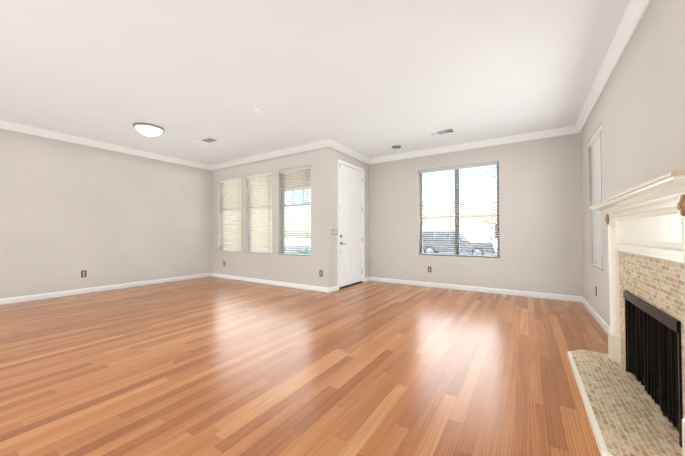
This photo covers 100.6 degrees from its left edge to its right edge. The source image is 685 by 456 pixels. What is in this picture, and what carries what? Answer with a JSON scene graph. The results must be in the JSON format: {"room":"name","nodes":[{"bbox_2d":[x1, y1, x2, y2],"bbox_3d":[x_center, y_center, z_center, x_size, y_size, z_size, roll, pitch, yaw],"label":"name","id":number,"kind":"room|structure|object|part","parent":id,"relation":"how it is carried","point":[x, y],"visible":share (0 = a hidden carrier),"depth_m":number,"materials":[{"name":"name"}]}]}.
{"room":"living room","nodes":[
{"label":"living room","id":0,"kind":"room"},
{"bbox_2d":[0,128,210,298],"bbox_3d":[-5.312,-0.241,4.081,0.150,2.740,7.550,-1,-1,33],"label":"wall","id":1,"kind":"structure","parent":0,"point":[69,212],"depth_m":5.15,"materials":[{"name":"paint"}]},
{"bbox_2d":[81,270,86,276],"bbox_3d":[-4.586,0.800,5.042,0.007,0.116,0.072,-1,-1,33],"label":"outlet","id":2,"kind":"object","parent":1,"relation":"attached to","point":[83,274],"visible":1,"depth_m":5.04,"materials":[{"name":"brown plastic"}]},
{"bbox_2d":[0,120,207,169],"bbox_3d":[-5.257,-1.560,3.978,0.078,0.105,7.400,-1,-1,33],"label":"crown molding","id":3,"kind":"structure","parent":1,"relation":"attached to","point":[6,125],"depth_m":5.09,"materials":[{"name":"white"}]},
{"bbox_2d":[0,273,209,304],"bbox_3d":[-5.285,1.083,3.953,0.013,0.088,7.400,-1,-1,33],"label":"baseboard","id":4,"kind":"structure","parent":1,"relation":"attached to","point":[125,285],"depth_m":5.13,"materials":[{"name":"white wood"}]},
{"bbox_2d":[210,147,332,287],"bbox_3d":[-1.724,-0.207,6.167,3.610,2.740,0.150,-1,-1,33],"label":"wall","id":5,"kind":"structure","parent":0,"point":[275,266],"depth_m":5.80,"materials":[{"name":"paint"}]},
{"bbox_2d":[219,177,240,252],"bbox_3d":[-2.625,-0.318,6.747,0.850,1.730,0.138,-1,-1,33],"label":"window","id":6,"kind":"structure","parent":5,"relation":"in","point":[224,189],"depth_m":6.74,"materials":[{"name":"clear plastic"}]},
{"bbox_2d":[245,172,271,253],"bbox_3d":[-1.777,-0.326,6.198,0.850,1.730,0.138,-1,-1,33],"label":"window","id":7,"kind":"structure","parent":5,"relation":"in","point":[251,193],"depth_m":6.19,"materials":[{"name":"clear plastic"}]},
{"bbox_2d":[210,273,329,292],"bbox_3d":[-1.750,1.118,6.066,3.593,0.088,0.013,-1,-1,33],"label":"baseboard","id":8,"kind":"structure","parent":5,"relation":"attached to","point":[292,285],"depth_m":5.83,"materials":[{"name":"white"}]},
{"bbox_2d":[208,139,331,169],"bbox_3d":[-1.715,-1.527,6.047,3.598,0.105,0.078,-1,-1,33],"label":"crown molding","id":9,"kind":"structure","parent":5,"relation":"attached to","point":[324,143],"depth_m":5.82,"materials":[{"name":"white"}]},
{"bbox_2d":[278,165,310,256],"bbox_3d":[-0.912,-0.336,5.639,0.850,1.730,0.138,-1,-1,33],"label":"window","id":10,"kind":"structure","parent":5,"relation":"in","point":[283,208],"depth_m":5.64,"materials":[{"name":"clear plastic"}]},
{"bbox_3d":[-0.889,-0.335,5.674,0.796,1.676,0.004,-1,-1,33],"label":"glass","id":11,"kind":"part","parent":10,"relation":"part of","materials":[{"name":"clear glass"}]},
{"bbox_2d":[0,276,607,455],"bbox_3d":[-1.793,1.155,2.622,7.920,0.100,9.560,-1,-1,33],"label":"floor","id":12,"kind":"structure","parent":0,"point":[209,366],"depth_m":2.17,"materials":[{"name":"laminate"}]},
{"bbox_2d":[567,170,684,455],"bbox_3d":[1.940,0.437,1.679,0.850,1.305,1.690,-1,-1,33],"label":"fireplace","id":13,"kind":"object","parent":12,"relation":"on","point":[631,385],"visible":1,"depth_m":1.65,"materials":[{"name":"beige"}]},
{"bbox_3d":[1.859,0.747,1.727,0.030,0.596,0.894,-1,-1,33],"label":"frame","id":14,"kind":"part","parent":13,"relation":"part of","materials":[{"name":"black metal"}]},
{"bbox_2d":[0,0,629,164],"bbox_3d":[-1.793,-1.694,2.669,7.920,0.120,9.560,-1,-1,33],"label":"ceiling","id":15,"kind":"structure","parent":0,"point":[373,78],"depth_m":2.91,"materials":[{"name":"paint"}]},
{"bbox_2d":[133,122,163,136],"bbox_3d":[-3.061,-1.536,4.499,0.410,0.137,0.410,-1,-1,33],"label":"ceiling light","id":16,"kind":"object","parent":15,"relation":"attached to","point":[149,130],"visible":1,"depth_m":4.39,"materials":[{"name":"white glass"}]},
{"bbox_2d":[195,137,219,144],"bbox_3d":[-2.437,-1.588,5.133,0.420,0.014,0.220,-1,-1,33],"label":"ceiling vent","id":17,"kind":"object","parent":15,"relation":"in","point":[207,140],"visible":1,"depth_m":5.11,"materials":[{"name":"white metal"}]},
{"bbox_2d":[254,108,263,113],"bbox_3d":[-1.135,-1.597,3.850,0.128,0.037,0.128,-1,-1,33],"label":"smoke detector","id":18,"kind":"object","parent":15,"relation":"attached to","point":[259,110],"visible":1,"depth_m":3.81,"materials":[{"name":"white plastic"}]},
{"bbox_2d":[427,127,456,136],"bbox_3d":[1.641,-1.595,4.699,0.420,0.014,0.220,-1,-1,33],"label":"ceiling vent","id":19,"kind":"object","parent":15,"relation":"in","point":[442,132],"visible":0.96,"depth_m":4.70,"materials":[{"name":"white metal"}]},
{"bbox_2d":[333,149,368,285],"bbox_3d":[0.193,-0.210,5.946,0.150,2.740,1.560,-1,-1,33],"label":"wall","id":20,"kind":"structure","parent":0,"point":[339,155],"depth_m":5.65,"materials":[{"name":"paint"}]},
{"bbox_2d":[332,229,336,234],"bbox_3d":[-0.142,0.058,5.271,0.016,0.116,0.190,-1,-1,33],"label":"switch plate","id":21,"kind":"object","parent":20,"relation":"attached to","point":[334,231],"visible":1,"depth_m":5.26,"materials":[{"name":"white plastic"}]},
{"bbox_2d":[339,164,361,286],"bbox_3d":[0.157,-0.048,5.812,0.044,2.383,0.908,-1,-1,33],"label":"door leaf","id":22,"kind":"structure","parent":20,"relation":"in","point":[350,223],"depth_m":5.77,"materials":[{"name":"white"}]},
{"bbox_2d":[337,159,364,289],"bbox_3d":[0.129,-0.076,5.830,0.167,2.468,1.050,-1,-1,33],"label":"door frame","id":23,"kind":"structure","parent":20,"relation":"attached to","point":[346,164],"depth_m":6.04,"materials":[{"name":"white"}]},
{"bbox_2d":[332,140,371,163],"bbox_3d":[0.188,-1.531,5.750,0.078,0.105,1.470,-1,-1,33],"label":"crown molding","id":24,"kind":"structure","parent":20,"relation":"attached to","point":[337,146],"depth_m":5.70,"materials":[{"name":"white wood"}]},
{"bbox_2d":[369,133,581,295],"bbox_3d":[2.259,-0.219,5.449,3.860,2.740,0.150,-1,-1,33],"label":"wall","id":25,"kind":"structure","parent":0,"point":[540,231],"depth_m":4.94,"materials":[{"name":"paint"}]},
{"bbox_2d":[419,165,499,257],"bbox_3d":[2.203,-0.338,5.483,1.450,1.730,0.138,-1,-1,33],"label":"window","id":26,"kind":"structure","parent":25,"relation":"in","point":[455,231],"depth_m":5.49,"materials":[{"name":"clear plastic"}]},
{"bbox_2d":[419,161,499,256],"bbox_3d":[2.183,-0.345,5.453,1.438,1.710,0.062,-1,-1,33],"label":"window blind","id":27,"kind":"object","parent":26,"relation":"attached to","point":[460,167],"visible":0.94,"depth_m":5.42,"materials":[{"name":"white plastic"}]},
{"bbox_2d":[425,166,493,255],"bbox_3d":[2.178,-0.329,5.457,1.305,1.650,0.064,-1,-1,33],"label":"blind cords","id":28,"kind":"object","parent":27,"relation":"attached to","point":[456,238],"visible":0.79,"depth_m":5.45,"materials":[{"name":"grey plastic"}]},
{"bbox_2d":[372,126,571,163],"bbox_3d":[2.097,-1.537,5.440,3.620,0.105,0.078,-1,-1,33],"label":"crown molding","id":29,"kind":"structure","parent":25,"relation":"attached to","point":[564,130],"depth_m":5.16,"materials":[{"name":"white wood"}]},
{"bbox_2d":[368,277,580,301],"bbox_3d":[2.152,1.107,5.400,3.710,0.088,0.013,-1,-1,33],"label":"baseboard","id":30,"kind":"structure","parent":25,"relation":"attached to","point":[428,284],"depth_m":5.13,"materials":[{"name":"white"}]},
{"bbox_2d":[580,0,684,325],"bbox_3d":[1.303,-0.299,0.555,0.150,2.740,9.110,-1,-1,33],"label":"wall","id":31,"kind":"structure","parent":0,"point":[637,114],"depth_m":2.15,"materials":[{"name":"paint"}]},
{"bbox_2d":[581,296,608,333],"bbox_3d":[3.035,1.073,3.360,0.013,0.088,2.440,-1,-1,33],"label":"baseboard","id":32,"kind":"structure","parent":31,"relation":"attached to","point":[598,318],"depth_m":3.48,"materials":[{"name":"white wood"}]},
{"bbox_2d":[588,125,602,269],"bbox_3d":[3.181,-0.356,3.534,0.062,1.670,0.838,-1,-1,33],"label":"window blind","id":33,"kind":"object","parent":31,"relation":"attached to","point":[596,160],"visible":0.46,"depth_m":3.60,"materials":[{"name":"white plastic"}]},
{"bbox_2d":[589,143,594,263],"bbox_3d":[3.342,-0.336,3.802,0.042,1.610,0.088,0,-1,-9],"label":"blind cord","id":34,"kind":"object","parent":33,"relation":"attached to","point":[591,196],"depth_m":3.80,"materials":[{"name":"grey plastic"}]},
{"bbox_2d":[600,132,602,268],"bbox_3d":[3.007,-0.344,3.279,0.080,1.610,0.038,0,-1,-9],"label":"blind cord","id":35,"kind":"object","parent":33,"relation":"attached to","point":[600,132],"depth_m":3.28,"materials":[{"name":"grey plastic"}]},
{"bbox_2d":[572,0,650,133],"bbox_3d":[1.248,-1.614,0.701,0.078,0.105,8.960,-1,-1,33],"label":"crown molding","id":36,"kind":"structure","parent":31,"relation":"attached to","point":[632,16],"depth_m":2.56,"materials":[{"name":"white wood"}]},
{"label":"outside","id":37,"kind":"structure","parent":0,"visible":0},
{"bbox_2d":[284,238,496,255],"bbox_3d":[11.730,1.787,26.881,130.000,0.330,82.000,-1,-1,33],"label":"ground","id":38,"kind":"structure","parent":37,"point":[299,241],"depth_m":33.01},
{"bbox_2d":[423,230,494,254],"bbox_3d":[7.486,0.959,19.040,4.760,1.730,1.890,-1,-1,29],"label":"car","id":39,"kind":"object","parent":38,"relation":"on","point":[448,241],"depth_m":18.38,"materials":[{"name":"grey metal"}]},
{"bbox_3d":[6.910,0.514,19.365,3.115,0.570,1.779,-1,-1,29],"label":"glass","id":40,"kind":"part","parent":39,"relation":"part of","materials":[{"name":"black"}]},
{"bbox_2d":[423,198,496,246],"bbox_3d":[12.961,-0.791,38.037,34.000,5.850,11.600,-1,-1,33],"label":"house","id":41,"kind":"structure","parent":38,"relation":"on","point":[432,227],"depth_m":32.30,"materials":[{"name":"beige"}]},
{"bbox_2d":[483,215,496,239],"bbox_3d":[5.584,0.222,8.502,2.521,2.212,2.590,-1,-1,33],"label":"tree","id":42,"kind":"object","parent":38,"relation":"on","point":[491,237],"depth_m":8.87,"materials":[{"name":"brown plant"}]},
{"bbox_3d":[0.555,0.008,7.101,0.500,2.380,0.500,-1,-1,33],"label":"porch column","id":43,"kind":"structure","parent":0,"visible":0},
{"bbox_2d":[267,178,310,190],"bbox_3d":[-0.738,-1.408,7.961,3.580,0.480,0.300,-1,-1,33],"label":"beam","id":44,"kind":"structure","parent":43,"relation":"on","point":[296,184],"depth_m":8.18,"materials":[{"name":"beige"}]},
{"bbox_2d":[252,169,310,182],"bbox_3d":[-1.308,-1.462,7.081,3.579,0.040,1.799,-1,-1,33],"label":"porch ceiling","id":45,"kind":"structure","parent":44,"relation":"attached to","point":[287,175],"depth_m":7.77,"materials":[{"name":"brown"}]},
{"bbox_3d":[-1.331,1.251,7.259,3.860,0.100,2.150,-1,-1,33],"label":"ground","id":46,"kind":"structure","parent":0,"visible":0},
{"bbox_2d":[224,180,271,251],"bbox_3d":[-2.826,-0.163,8.220,0.230,2.760,2.099,-1,-1,33],"label":"wall","id":47,"kind":"structure","parent":46,"relation":"on","point":[257,245],"depth_m":8.39,"materials":[{"name":"beige"}]}
]}

